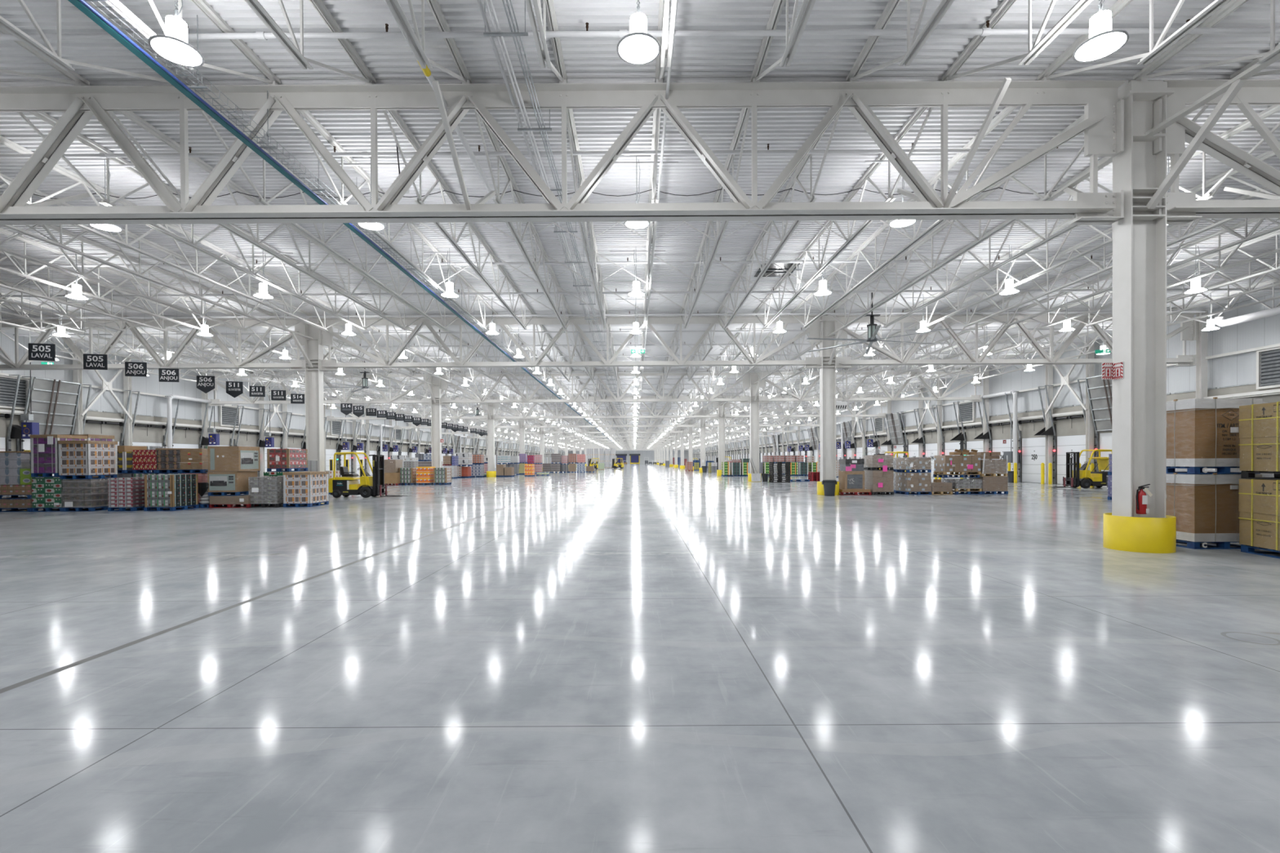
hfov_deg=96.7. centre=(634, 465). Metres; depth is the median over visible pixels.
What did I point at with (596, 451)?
load
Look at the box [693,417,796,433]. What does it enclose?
roof truss
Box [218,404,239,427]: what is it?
louvres
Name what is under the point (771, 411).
joist
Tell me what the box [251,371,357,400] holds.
joist
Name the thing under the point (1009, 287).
lamp
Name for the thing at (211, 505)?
pallet
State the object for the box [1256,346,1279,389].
louvres
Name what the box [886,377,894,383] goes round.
lamp
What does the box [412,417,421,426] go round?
hanging sign
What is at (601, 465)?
load
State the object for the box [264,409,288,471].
door
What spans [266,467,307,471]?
pallet
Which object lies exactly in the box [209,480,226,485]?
picture
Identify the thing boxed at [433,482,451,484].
pallet
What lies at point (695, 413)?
joist
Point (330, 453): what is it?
door
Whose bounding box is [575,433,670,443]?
roof truss
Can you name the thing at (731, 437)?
wall column
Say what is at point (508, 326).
joist
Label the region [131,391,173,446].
door
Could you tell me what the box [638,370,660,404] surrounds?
joist
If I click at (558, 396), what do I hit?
joist
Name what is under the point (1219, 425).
print
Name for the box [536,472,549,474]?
load
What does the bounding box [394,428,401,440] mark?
louvres
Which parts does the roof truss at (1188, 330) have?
gusset plate, vertical post, splice plate, vertical post, vertical post, vertical post, vertical post, splice plate, gusset plate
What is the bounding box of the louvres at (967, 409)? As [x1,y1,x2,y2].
[957,400,975,423]
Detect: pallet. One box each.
[0,494,31,498]
[0,507,58,511]
[31,472,72,476]
[31,507,88,511]
[59,474,116,479]
[62,506,119,511]
[107,506,156,511]
[117,470,142,473]
[133,470,174,473]
[143,504,199,511]
[156,469,197,473]
[179,469,208,473]
[198,503,226,507]
[208,491,249,495]
[208,503,262,507]
[250,502,292,507]
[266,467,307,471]
[283,501,328,506]
[384,483,404,485]
[398,482,416,484]
[416,482,433,484]
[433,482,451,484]
[768,462,790,463]
[768,463,790,465]
[768,465,790,467]
[768,467,790,469]
[768,469,790,471]
[768,472,790,475]
[768,476,790,478]
[768,480,790,482]
[769,471,790,473]
[769,474,790,476]
[769,478,790,480]
[790,479,809,481]
[808,471,819,474]
[808,473,819,475]
[808,479,819,481]
[839,492,871,495]
[862,491,893,494]
[863,466,893,470]
[894,490,932,494]
[895,469,931,472]
[920,491,952,494]
[933,471,981,475]
[933,474,979,477]
[946,490,982,494]
[951,488,982,491]
[968,473,1007,476]
[970,491,1008,494]
[1166,466,1240,474]
[1176,539,1240,549]
[1240,471,1279,479]
[1240,544,1279,558]
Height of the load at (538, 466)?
1.103 m
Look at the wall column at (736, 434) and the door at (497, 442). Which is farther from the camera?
the wall column at (736, 434)
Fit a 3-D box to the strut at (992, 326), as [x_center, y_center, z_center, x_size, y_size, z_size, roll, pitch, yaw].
[18.241,-7.138,29.460,1.800,0.040,0.040,0,1,0]
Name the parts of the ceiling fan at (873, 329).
blade, blade, blade, motor, blade, blade, blade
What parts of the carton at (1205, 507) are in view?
cord, lid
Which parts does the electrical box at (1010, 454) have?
door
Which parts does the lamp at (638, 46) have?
hanging chain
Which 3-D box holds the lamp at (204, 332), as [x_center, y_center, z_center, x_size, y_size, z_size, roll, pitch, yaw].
[-18.105,-6.260,23.945,0.572,1.540,0.572,0,1,45]
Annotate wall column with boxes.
[72,346,83,434]
[123,356,132,445]
[200,373,208,448]
[258,383,265,476]
[281,388,287,471]
[324,397,325,471]
[351,403,356,474]
[365,405,369,474]
[388,410,392,459]
[408,414,411,457]
[417,428,420,453]
[445,422,448,456]
[452,423,454,456]
[462,425,465,466]
[472,427,475,454]
[485,430,487,455]
[502,433,504,455]
[508,435,510,455]
[713,442,715,462]
[729,437,731,459]
[736,434,737,459]
[741,437,742,458]
[746,436,747,458]
[761,426,763,462]
[765,426,767,455]
[773,428,774,455]
[782,421,784,455]
[786,420,789,455]
[797,417,799,455]
[809,413,813,456]
[817,417,819,471]
[851,403,854,458]
[862,400,866,457]
[887,393,891,454]
[918,385,923,471]
[937,380,942,476]
[982,368,989,475]
[1045,351,1053,484]
[1085,340,1094,470]
[1195,311,1208,399]
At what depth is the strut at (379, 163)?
12.94 m
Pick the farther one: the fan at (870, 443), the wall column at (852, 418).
the wall column at (852, 418)
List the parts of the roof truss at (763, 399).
gusset plate, splice plate, vertical post, vertical post, vertical post, vertical post, splice plate, gusset plate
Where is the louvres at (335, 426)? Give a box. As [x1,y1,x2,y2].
[329,420,342,435]
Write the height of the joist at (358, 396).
1.200 m
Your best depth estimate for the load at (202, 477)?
21.72 m
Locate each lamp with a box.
[51,303,71,337]
[64,253,88,300]
[88,159,122,231]
[147,0,204,67]
[161,344,171,359]
[196,301,213,336]
[235,368,247,375]
[253,253,273,298]
[279,330,291,359]
[291,371,299,386]
[335,351,345,374]
[341,301,355,335]
[357,167,385,230]
[375,375,384,386]
[398,328,408,358]
[433,368,443,374]
[440,248,458,297]
[462,368,469,386]
[485,306,499,334]
[513,327,524,358]
[532,355,542,373]
[546,372,554,385]
[556,376,564,394]
[616,0,660,65]
[624,155,649,229]
[627,246,644,297]
[629,302,642,333]
[630,333,641,357]
[631,357,639,373]
[631,373,639,385]
[631,385,638,394]
[716,366,724,384]
[729,350,738,373]
[748,337,758,356]
[772,297,786,333]
[801,373,809,384]
[813,245,831,296]
[856,376,863,392]
[863,346,875,355]
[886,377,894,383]
[888,177,916,227]
[915,296,930,332]
[925,346,935,371]
[933,374,937,392]
[971,374,980,383]
[979,328,992,355]
[999,244,1019,294]
[1023,352,1035,371]
[1058,295,1075,331]
[1072,0,1128,62]
[1096,324,1110,355]
[1166,155,1170,225]
[1183,245,1208,293]
[1200,294,1220,330]
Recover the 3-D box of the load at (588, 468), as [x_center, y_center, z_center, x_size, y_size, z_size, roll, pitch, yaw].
[-6.392,0.505,81.608,1.089,0.724,1.204,0,1,0]
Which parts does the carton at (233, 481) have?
printed panel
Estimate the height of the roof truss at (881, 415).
2.420 m
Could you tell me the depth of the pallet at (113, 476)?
19.89 m
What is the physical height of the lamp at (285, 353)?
1.540 m
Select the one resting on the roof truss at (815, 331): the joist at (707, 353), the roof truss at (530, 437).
the joist at (707, 353)
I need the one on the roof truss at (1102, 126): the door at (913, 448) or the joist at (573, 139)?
the joist at (573, 139)
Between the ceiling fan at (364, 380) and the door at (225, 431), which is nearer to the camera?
the ceiling fan at (364, 380)
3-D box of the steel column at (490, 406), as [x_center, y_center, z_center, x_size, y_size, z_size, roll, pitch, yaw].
[-15.147,-2.970,59.906,0.800,8.420,4.601,0,1,0]
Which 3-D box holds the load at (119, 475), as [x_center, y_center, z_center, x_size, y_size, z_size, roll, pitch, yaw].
[-19.701,0.893,22.208,0.935,1.131,1.002,0,1,0]
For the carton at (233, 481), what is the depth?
21.00 m
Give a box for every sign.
[28,267,55,360]
[40,340,53,364]
[83,296,107,369]
[124,328,146,376]
[158,311,178,382]
[196,361,214,393]
[226,330,243,397]
[248,368,265,396]
[271,348,285,400]
[290,355,304,404]
[340,395,352,415]
[352,371,364,417]
[365,408,376,416]
[377,410,386,417]
[386,412,395,419]
[395,386,404,420]
[404,395,413,422]
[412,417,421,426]
[420,395,428,425]
[441,422,447,427]
[445,407,453,429]
[451,413,458,431]
[457,415,463,431]
[461,405,467,431]
[470,415,476,433]
[475,429,481,434]
[479,430,484,435]
[631,306,644,353]
[1094,346,1110,353]
[1102,362,1112,379]
[1112,361,1123,380]
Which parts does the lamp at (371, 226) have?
hanging chain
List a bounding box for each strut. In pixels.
[40,302,84,302]
[49,253,106,255]
[67,164,134,167]
[151,331,186,332]
[236,252,293,254]
[329,300,371,301]
[338,162,408,165]
[385,329,420,331]
[423,251,479,253]
[471,299,515,301]
[502,329,537,330]
[609,250,665,252]
[613,160,678,164]
[615,298,658,300]
[736,328,770,328]
[759,297,800,299]
[795,248,852,251]
[852,327,887,328]
[864,160,940,162]
[903,297,945,298]
[968,326,1003,328]
[982,248,1038,250]
[1045,296,1083,297]
[1167,158,1209,160]
[1168,247,1217,248]
[1189,295,1230,297]
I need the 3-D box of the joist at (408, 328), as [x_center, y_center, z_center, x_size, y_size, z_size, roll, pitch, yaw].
[-10.874,-6.567,35.123,1.798,1.200,16.460,0,1,0]
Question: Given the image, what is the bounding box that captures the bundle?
[476,0,626,434]
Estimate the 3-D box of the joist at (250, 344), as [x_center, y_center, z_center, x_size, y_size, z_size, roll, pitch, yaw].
[-21.359,-6.509,35.123,1.820,1.200,16.460,0,1,0]
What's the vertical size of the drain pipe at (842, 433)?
6.459 m
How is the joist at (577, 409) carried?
on the roof truss at (715, 404)
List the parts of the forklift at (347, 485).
seat, step panel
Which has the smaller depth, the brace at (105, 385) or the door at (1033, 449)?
the brace at (105, 385)
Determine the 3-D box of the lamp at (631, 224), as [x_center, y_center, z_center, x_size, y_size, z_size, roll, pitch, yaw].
[0.045,-6.264,12.946,0.572,1.540,0.572,0,1,45]
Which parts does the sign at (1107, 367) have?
frame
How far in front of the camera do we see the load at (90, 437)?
21.96 m
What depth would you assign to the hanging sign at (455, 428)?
66.45 m
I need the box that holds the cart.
[644,457,648,464]
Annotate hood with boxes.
[332,476,359,479]
[881,440,891,444]
[911,435,924,443]
[950,431,965,440]
[973,429,991,439]
[1033,423,1055,435]
[1088,457,1111,470]
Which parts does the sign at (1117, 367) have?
frame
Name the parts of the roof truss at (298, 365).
vertical post, vertical post, vertical post, vertical post, splice plate, vertical post, gusset plate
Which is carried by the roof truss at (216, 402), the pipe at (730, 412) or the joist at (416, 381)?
the joist at (416, 381)
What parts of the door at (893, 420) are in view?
strap rail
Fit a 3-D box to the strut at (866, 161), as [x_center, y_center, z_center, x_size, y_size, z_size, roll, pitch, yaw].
[6.142,-6.927,12.960,1.800,0.040,0.040,0,1,0]
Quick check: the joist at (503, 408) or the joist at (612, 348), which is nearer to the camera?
the joist at (612, 348)
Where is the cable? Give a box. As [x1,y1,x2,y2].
[33,186,1056,199]
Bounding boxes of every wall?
[0,332,564,474]
[568,445,688,463]
[693,292,1279,486]
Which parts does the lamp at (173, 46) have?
hanging chain, power cord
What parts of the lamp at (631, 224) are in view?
hanging chain, power cord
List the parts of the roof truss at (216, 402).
splice plate, gusset plate, vertical post, vertical post, vertical post, vertical post, splice plate, gusset plate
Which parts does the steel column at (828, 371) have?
cap plate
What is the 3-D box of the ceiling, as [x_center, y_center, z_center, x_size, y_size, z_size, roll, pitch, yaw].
[-3.020,-8.163,132.834,60.550,0.200,283.800,0,1,0]
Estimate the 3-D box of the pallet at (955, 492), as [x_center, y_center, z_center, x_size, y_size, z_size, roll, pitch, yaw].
[15.590,1.290,27.063,1.200,0.136,1.100,0,1,0]
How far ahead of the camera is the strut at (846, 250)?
18.44 m
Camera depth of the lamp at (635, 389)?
45.86 m
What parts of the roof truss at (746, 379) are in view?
gusset plate, splice plate, vertical post, vertical post, vertical post, vertical post, vertical post, splice plate, gusset plate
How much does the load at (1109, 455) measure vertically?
0.713 m
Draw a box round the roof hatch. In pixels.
[754,262,799,276]
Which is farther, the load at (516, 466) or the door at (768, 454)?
the door at (768, 454)
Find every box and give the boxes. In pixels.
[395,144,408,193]
[794,258,801,284]
[1003,417,1018,462]
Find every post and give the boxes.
[329,459,333,470]
[345,459,349,471]
[360,459,363,475]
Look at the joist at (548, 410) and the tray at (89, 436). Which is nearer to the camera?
the tray at (89, 436)
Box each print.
[847,474,862,488]
[1217,423,1239,427]
[1256,483,1271,525]
[1257,407,1271,448]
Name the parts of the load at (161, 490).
corner post, corner post, corner post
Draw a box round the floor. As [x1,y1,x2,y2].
[0,463,1279,852]
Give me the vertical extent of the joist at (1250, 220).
1.200 m
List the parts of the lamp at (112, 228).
hanging chain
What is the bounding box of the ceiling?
[0,0,1279,443]
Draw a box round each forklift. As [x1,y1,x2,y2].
[328,452,408,497]
[585,457,599,469]
[608,457,624,468]
[716,456,731,470]
[874,451,911,472]
[1047,448,1111,488]
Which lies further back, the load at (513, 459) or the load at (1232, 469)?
the load at (513, 459)
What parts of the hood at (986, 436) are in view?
plate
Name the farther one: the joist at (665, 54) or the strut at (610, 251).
the strut at (610, 251)
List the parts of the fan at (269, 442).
arm, hanging rod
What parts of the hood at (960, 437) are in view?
plate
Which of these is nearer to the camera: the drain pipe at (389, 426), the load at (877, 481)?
the load at (877, 481)
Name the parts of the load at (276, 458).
corner post, corner post, corner post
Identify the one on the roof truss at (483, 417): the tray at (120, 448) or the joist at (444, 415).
the joist at (444, 415)
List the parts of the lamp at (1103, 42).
hanging chain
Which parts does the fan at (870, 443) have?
arm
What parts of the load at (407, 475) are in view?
corner post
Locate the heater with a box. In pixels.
[835,401,846,410]
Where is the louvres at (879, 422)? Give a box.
[874,417,884,432]
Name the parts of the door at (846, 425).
strap rail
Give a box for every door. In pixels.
[0,374,20,451]
[16,376,81,475]
[82,384,131,445]
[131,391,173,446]
[172,399,208,448]
[208,404,239,446]
[234,405,265,476]
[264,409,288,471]
[287,412,306,471]
[325,419,342,471]
[337,419,357,476]
[355,422,370,475]
[368,423,380,475]
[378,426,393,461]
[391,428,403,455]
[399,428,413,461]
[411,429,421,457]
[420,431,429,453]
[441,434,449,467]
[448,434,455,456]
[454,435,461,459]
[457,436,466,466]
[468,438,475,466]
[472,438,479,454]
[494,440,498,467]
[615,453,626,463]
[629,453,639,463]
[728,442,733,459]
[735,442,740,459]
[759,437,761,462]
[764,436,770,455]
[768,436,773,455]
[771,434,779,455]
[777,433,782,455]
[780,432,786,455]
[785,431,794,455]
[791,432,797,455]
[796,429,806,462]
[802,428,810,462]
[808,427,817,462]
[835,422,844,460]
[840,421,851,458]
[849,419,862,458]
[860,417,877,459]
[872,417,887,459]
[885,412,906,457]
[900,408,918,471]
[916,405,937,476]
[935,401,963,478]
[957,400,982,478]
[982,392,1013,475]
[1010,386,1045,483]
[1044,378,1085,484]
[1084,374,1111,486]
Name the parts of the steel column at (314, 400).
cap plate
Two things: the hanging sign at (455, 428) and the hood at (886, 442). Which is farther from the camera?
the hanging sign at (455, 428)
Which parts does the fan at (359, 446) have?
arm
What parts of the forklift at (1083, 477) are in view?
step panel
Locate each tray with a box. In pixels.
[0,451,31,453]
[30,434,87,439]
[57,440,117,444]
[59,434,114,439]
[67,0,613,443]
[117,445,146,452]
[155,448,190,449]
[282,471,328,475]
[1166,457,1239,466]
[1176,531,1239,542]
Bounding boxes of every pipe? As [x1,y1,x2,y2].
[0,18,1279,40]
[0,142,1272,158]
[0,254,1275,267]
[0,286,1279,297]
[1,309,1205,319]
[13,327,1112,336]
[78,342,1086,348]
[130,352,1038,359]
[166,394,224,448]
[211,369,978,375]
[242,377,952,382]
[268,382,931,386]
[292,387,912,391]
[326,391,894,395]
[362,402,854,405]
[376,405,790,408]
[379,424,394,454]
[384,0,619,431]
[394,408,791,410]
[417,413,810,417]
[441,412,817,414]
[444,417,747,420]
[450,420,783,422]
[454,422,765,424]
[459,435,466,466]
[465,422,775,425]
[480,426,762,428]
[485,427,700,429]
[500,428,718,430]
[501,441,506,463]
[637,0,677,425]
[772,433,777,455]
[835,422,843,458]
[969,390,1017,471]
[1214,306,1279,327]
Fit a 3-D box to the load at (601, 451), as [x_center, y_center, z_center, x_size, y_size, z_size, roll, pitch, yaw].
[-7.489,-3.092,128.577,0.907,1.310,1.204,0,1,0]
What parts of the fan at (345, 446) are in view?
arm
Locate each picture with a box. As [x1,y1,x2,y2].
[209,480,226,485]
[241,457,253,463]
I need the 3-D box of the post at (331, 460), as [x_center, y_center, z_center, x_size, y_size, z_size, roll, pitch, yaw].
[-32.008,0.362,60.004,0.320,1.940,0.120,0,1,0]
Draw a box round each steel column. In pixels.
[284,318,340,471]
[425,372,444,467]
[485,396,495,471]
[519,410,524,453]
[539,420,544,466]
[554,427,558,463]
[564,433,568,464]
[573,435,575,463]
[579,440,582,463]
[584,440,586,463]
[592,444,594,463]
[653,449,655,462]
[655,448,657,462]
[657,445,658,462]
[658,444,660,462]
[661,442,662,462]
[663,440,665,463]
[666,436,668,461]
[670,434,672,464]
[674,430,677,464]
[680,426,684,465]
[688,418,693,462]
[700,409,705,467]
[717,395,725,470]
[749,370,760,473]
[813,315,845,481]
[1048,55,1279,517]
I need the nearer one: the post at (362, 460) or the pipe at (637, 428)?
the post at (362, 460)
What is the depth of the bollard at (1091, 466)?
32.55 m
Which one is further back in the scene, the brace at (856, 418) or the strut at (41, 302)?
the brace at (856, 418)
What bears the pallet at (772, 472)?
on the pallet at (770, 473)
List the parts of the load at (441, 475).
corner post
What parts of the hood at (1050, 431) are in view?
plate, plate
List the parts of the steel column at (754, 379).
cap plate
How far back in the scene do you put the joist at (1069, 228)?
17.41 m
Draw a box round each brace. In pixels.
[79,348,132,419]
[263,389,287,432]
[355,404,369,439]
[411,428,420,443]
[782,422,786,443]
[851,401,862,436]
[917,382,937,428]
[1044,343,1087,414]
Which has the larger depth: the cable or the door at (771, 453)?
the door at (771, 453)
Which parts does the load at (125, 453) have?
corner post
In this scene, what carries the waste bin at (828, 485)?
on the floor
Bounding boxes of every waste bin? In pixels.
[701,466,707,472]
[761,473,768,481]
[822,480,836,496]
[1007,471,1017,482]
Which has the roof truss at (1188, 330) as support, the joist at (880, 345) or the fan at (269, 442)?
the joist at (880, 345)
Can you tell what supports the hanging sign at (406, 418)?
hanging from the ceiling
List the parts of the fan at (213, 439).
arm, hanging rod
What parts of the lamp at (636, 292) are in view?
hanging chain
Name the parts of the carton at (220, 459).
printed panel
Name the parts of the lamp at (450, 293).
hanging chain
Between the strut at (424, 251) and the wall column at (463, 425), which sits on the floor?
the wall column at (463, 425)
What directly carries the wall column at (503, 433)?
on the floor
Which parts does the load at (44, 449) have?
corner post, corner post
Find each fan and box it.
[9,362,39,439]
[200,390,219,445]
[257,395,274,447]
[302,441,306,448]
[323,360,411,393]
[337,414,349,449]
[351,422,363,450]
[377,409,387,451]
[388,442,398,451]
[408,443,417,452]
[424,444,431,453]
[441,445,447,453]
[447,446,453,453]
[449,403,504,416]
[733,422,770,424]
[787,444,795,451]
[798,442,804,450]
[804,441,813,450]
[806,292,947,354]
[835,438,844,448]
[844,437,855,448]
[866,435,879,447]
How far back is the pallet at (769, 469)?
41.93 m
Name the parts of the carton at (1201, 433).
lid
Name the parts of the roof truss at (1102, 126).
vertical post, vertical post, vertical post, vertical post, vertical post, vertical post, splice plate, gusset plate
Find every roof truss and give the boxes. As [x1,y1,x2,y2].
[0,77,1126,225]
[0,318,305,371]
[208,372,431,406]
[319,315,822,371]
[326,396,487,421]
[392,410,519,429]
[439,370,751,404]
[441,419,539,434]
[466,427,554,438]
[493,395,718,420]
[494,430,564,440]
[505,433,573,444]
[518,437,579,444]
[524,409,700,428]
[529,438,584,446]
[538,440,588,448]
[543,418,688,434]
[552,443,595,449]
[557,426,680,438]
[567,429,674,440]
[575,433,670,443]
[582,436,666,444]
[586,438,663,446]
[591,440,661,447]
[594,442,658,448]
[597,443,657,449]
[604,445,653,450]
[605,444,655,449]
[660,442,700,448]
[660,442,706,448]
[662,440,713,447]
[665,438,718,445]
[668,436,729,444]
[672,432,740,442]
[677,429,750,440]
[684,426,772,437]
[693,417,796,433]
[705,408,819,427]
[724,394,886,418]
[759,369,982,403]
[835,313,1197,368]
[1152,79,1279,224]
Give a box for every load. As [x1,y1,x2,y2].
[0,451,31,484]
[0,484,33,495]
[0,497,33,507]
[19,468,43,484]
[30,434,87,473]
[31,476,85,507]
[57,440,117,475]
[59,434,114,441]
[62,478,108,507]
[106,473,133,477]
[107,477,144,507]
[117,445,146,470]
[133,449,156,470]
[133,473,157,477]
[144,474,198,506]
[146,445,167,449]
[155,448,190,470]
[157,473,181,475]
[180,448,208,469]
[181,472,207,502]
[203,445,213,471]
[209,494,250,504]
[248,475,283,503]
[263,471,306,476]
[266,448,307,468]
[282,471,328,503]
[299,460,317,471]
[324,470,339,479]
[384,459,402,472]
[384,472,399,483]
[391,455,408,460]
[398,467,416,483]
[404,457,417,461]
[404,461,417,467]
[415,453,423,459]
[416,466,435,483]
[417,461,431,466]
[423,453,431,459]
[433,467,451,483]
[443,456,453,464]
[443,465,457,477]
[451,456,458,465]
[456,452,471,464]
[457,466,463,476]
[461,466,471,476]
[471,464,484,475]
[472,454,484,463]
[484,455,487,462]
[484,463,488,473]
[496,464,506,475]
[497,455,510,462]
[504,466,514,475]
[506,463,519,474]
[510,456,519,462]
[519,453,527,462]
[519,463,525,473]
[524,463,534,475]
[527,455,534,463]
[534,454,542,462]
[535,463,542,472]
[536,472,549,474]
[542,463,551,471]
[551,453,560,462]
[551,463,560,471]
[560,455,568,463]
[560,464,568,471]
[568,453,576,462]
[568,463,576,471]
[577,453,586,462]
[577,463,585,471]
[586,448,592,454]
[586,455,593,461]
[586,466,594,471]
[594,448,598,454]
[594,454,598,461]
[598,462,604,469]
[599,448,604,454]
[600,454,604,461]
[604,448,609,454]
[604,454,609,461]
[604,461,609,466]
[610,448,615,454]
[611,454,615,461]
[665,460,669,466]
[685,462,693,470]
[693,462,699,469]
[707,462,717,466]
[707,466,717,472]
[708,462,711,472]
[721,462,729,475]
[729,459,741,475]
[729,462,741,475]
[740,458,750,473]
[740,462,749,475]
[759,462,763,473]
[762,455,773,462]
[762,462,769,473]
[773,455,784,462]
[773,462,785,474]
[784,455,795,462]
[790,462,798,474]
[795,455,804,462]
[798,462,808,474]
[807,455,815,466]
[808,462,817,471]
[835,460,839,475]
[838,458,870,492]
[862,454,893,471]
[863,470,893,492]
[888,457,896,469]
[893,472,896,489]
[895,472,931,492]
[896,457,930,470]
[931,481,951,491]
[933,455,980,471]
[933,479,941,482]
[943,478,982,488]
[968,475,1008,491]
[970,453,1007,473]
[973,452,1000,459]
[1107,475,1111,497]
[1108,453,1111,471]
[1175,402,1273,477]
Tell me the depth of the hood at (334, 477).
26.50 m
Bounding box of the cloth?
[751,473,760,481]
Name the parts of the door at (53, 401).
strap rail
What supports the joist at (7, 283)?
on the roof truss
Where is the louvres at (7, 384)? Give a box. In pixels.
[0,375,30,409]
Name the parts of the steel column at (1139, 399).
cap plate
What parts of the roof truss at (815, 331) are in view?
gusset plate, splice plate, vertical post, vertical post, vertical post, vertical post, vertical post, vertical post, vertical post, vertical post, splice plate, gusset plate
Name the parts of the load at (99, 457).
corner post, corner post, corner post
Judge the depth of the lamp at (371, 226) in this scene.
12.96 m
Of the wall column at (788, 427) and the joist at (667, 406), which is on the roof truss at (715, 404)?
the joist at (667, 406)
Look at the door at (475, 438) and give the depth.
115.41 m
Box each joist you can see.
[0,0,185,84]
[0,26,89,85]
[0,135,351,330]
[0,173,315,330]
[0,205,277,331]
[0,227,239,330]
[0,250,202,331]
[0,257,165,331]
[0,280,128,332]
[0,291,91,332]
[0,304,54,332]
[0,327,229,382]
[1,313,17,320]
[17,111,388,330]
[17,319,252,382]
[54,319,275,383]
[91,318,297,383]
[104,0,280,84]
[108,111,425,330]
[128,318,305,383]
[170,318,344,382]
[200,111,466,329]
[204,318,366,382]
[228,372,337,405]
[240,317,390,382]
[244,0,376,84]
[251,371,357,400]
[275,371,374,405]
[279,317,413,382]
[280,84,512,329]
[297,371,389,405]
[315,317,436,382]
[323,371,408,404]
[341,396,401,413]
[344,371,423,404]
[351,317,459,382]
[358,395,416,415]
[366,371,431,399]
[374,395,430,417]
[382,110,556,329]
[385,0,471,83]
[388,316,488,382]
[390,370,457,404]
[391,395,443,415]
[408,395,457,417]
[413,370,475,404]
[427,396,468,417]
[431,324,504,382]
[441,413,466,425]
[444,377,493,404]
[444,413,478,424]
[447,403,481,416]
[457,395,487,415]
[459,370,510,404]
[461,413,487,425]
[463,316,533,382]
[474,110,599,328]
[474,395,513,416]
[482,370,529,404]
[491,395,521,416]
[498,316,564,382]
[502,413,519,425]
[504,371,543,404]
[509,402,537,416]
[512,432,734,448]
[522,409,545,425]
[524,0,567,83]
[524,395,554,416]
[528,370,564,404]
[535,315,587,382]
[535,409,556,424]
[540,395,560,415]
[547,409,563,424]
[550,369,582,404]
[558,395,577,416]
[560,409,577,423]
[566,108,650,328]
[572,315,614,382]
[573,369,599,404]
[573,395,595,416]
[573,409,588,424]
[586,412,601,423]
[588,395,608,416]
[595,370,617,404]
[600,412,611,424]
[606,395,622,416]
[608,324,642,381]
[612,412,625,424]
[618,376,639,404]
[622,402,637,414]
[637,402,653,415]
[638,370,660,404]
[640,315,673,381]
[642,108,716,328]
[650,401,668,415]
[654,0,676,82]
[654,369,680,404]
[658,413,674,424]
[662,315,704,381]
[663,401,684,415]
[669,408,686,424]
[671,369,697,404]
[676,394,697,415]
[679,107,782,328]
[684,315,736,381]
[688,369,720,403]
[690,401,713,415]
[690,413,711,424]
[702,394,730,415]
[704,369,742,403]
[707,315,766,381]
[715,107,848,328]
[715,394,744,413]
[720,368,762,403]
[724,411,744,423]
[728,401,749,415]
[730,315,798,381]
[733,413,749,422]
[738,368,781,398]
[742,394,777,415]
[750,0,815,81]
[753,106,933,328]
[753,314,826,380]
[759,368,803,398]
[759,393,791,415]
[759,411,784,422]
[766,411,793,423]
[768,393,807,414]
[773,369,819,403]
[777,314,862,380]
[777,408,807,423]
[782,394,818,413]
[787,368,845,403]
[790,80,1039,328]
[790,408,819,423]
[795,402,819,414]
[800,314,901,380]
[806,368,868,403]
[808,393,854,414]
[826,80,1135,328]
[835,314,938,379]
[835,393,871,413]
[837,374,911,402]
[838,368,892,396]
[845,0,954,81]
[846,313,975,380]
[854,368,937,402]
[863,105,1208,327]
[869,313,1013,380]
[871,368,962,402]
[892,313,1050,379]
[901,105,1279,327]
[916,321,1078,379]
[937,322,1112,379]
[938,151,1279,327]
[942,0,1092,80]
[961,324,1112,379]
[975,186,1279,327]
[1013,217,1279,326]
[1037,0,1230,79]
[1050,229,1279,326]
[1087,251,1279,319]
[1133,0,1279,80]
[1166,263,1279,325]
[1166,277,1279,324]
[1230,45,1279,79]
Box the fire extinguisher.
[1135,484,1152,514]
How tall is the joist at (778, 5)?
1.200 m
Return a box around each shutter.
[617,455,625,462]
[631,455,639,462]
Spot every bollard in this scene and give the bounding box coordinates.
[1007,462,1010,471]
[1013,462,1017,483]
[1040,462,1044,484]
[1048,462,1052,484]
[1089,462,1094,487]
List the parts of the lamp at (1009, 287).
hanging chain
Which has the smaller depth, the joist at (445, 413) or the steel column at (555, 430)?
the joist at (445, 413)
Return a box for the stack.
[195,482,221,504]
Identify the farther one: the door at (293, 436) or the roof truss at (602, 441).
the roof truss at (602, 441)
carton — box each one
[207,446,260,471]
[207,471,257,492]
[949,448,961,454]
[960,448,969,454]
[968,448,977,454]
[1165,472,1262,542]
[1166,397,1262,466]
[1238,401,1279,471]
[1238,479,1279,551]
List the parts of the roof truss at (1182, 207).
gusset plate, vertical post, splice plate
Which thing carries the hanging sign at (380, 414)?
hanging from the ceiling
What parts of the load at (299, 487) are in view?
corner post, corner post, corner post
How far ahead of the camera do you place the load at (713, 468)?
76.00 m
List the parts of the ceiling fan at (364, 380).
blade, blade, motor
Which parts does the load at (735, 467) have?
corner post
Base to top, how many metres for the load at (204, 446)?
2.347 m
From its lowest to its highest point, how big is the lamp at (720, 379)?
1.540 m
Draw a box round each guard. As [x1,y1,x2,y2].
[486,471,496,477]
[716,470,721,475]
[747,473,761,481]
[817,481,839,495]
[1102,512,1176,553]
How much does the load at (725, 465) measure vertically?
1.328 m
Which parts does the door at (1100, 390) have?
strap rail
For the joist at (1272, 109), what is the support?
on the roof truss at (1182, 207)
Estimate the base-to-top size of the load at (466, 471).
0.975 m

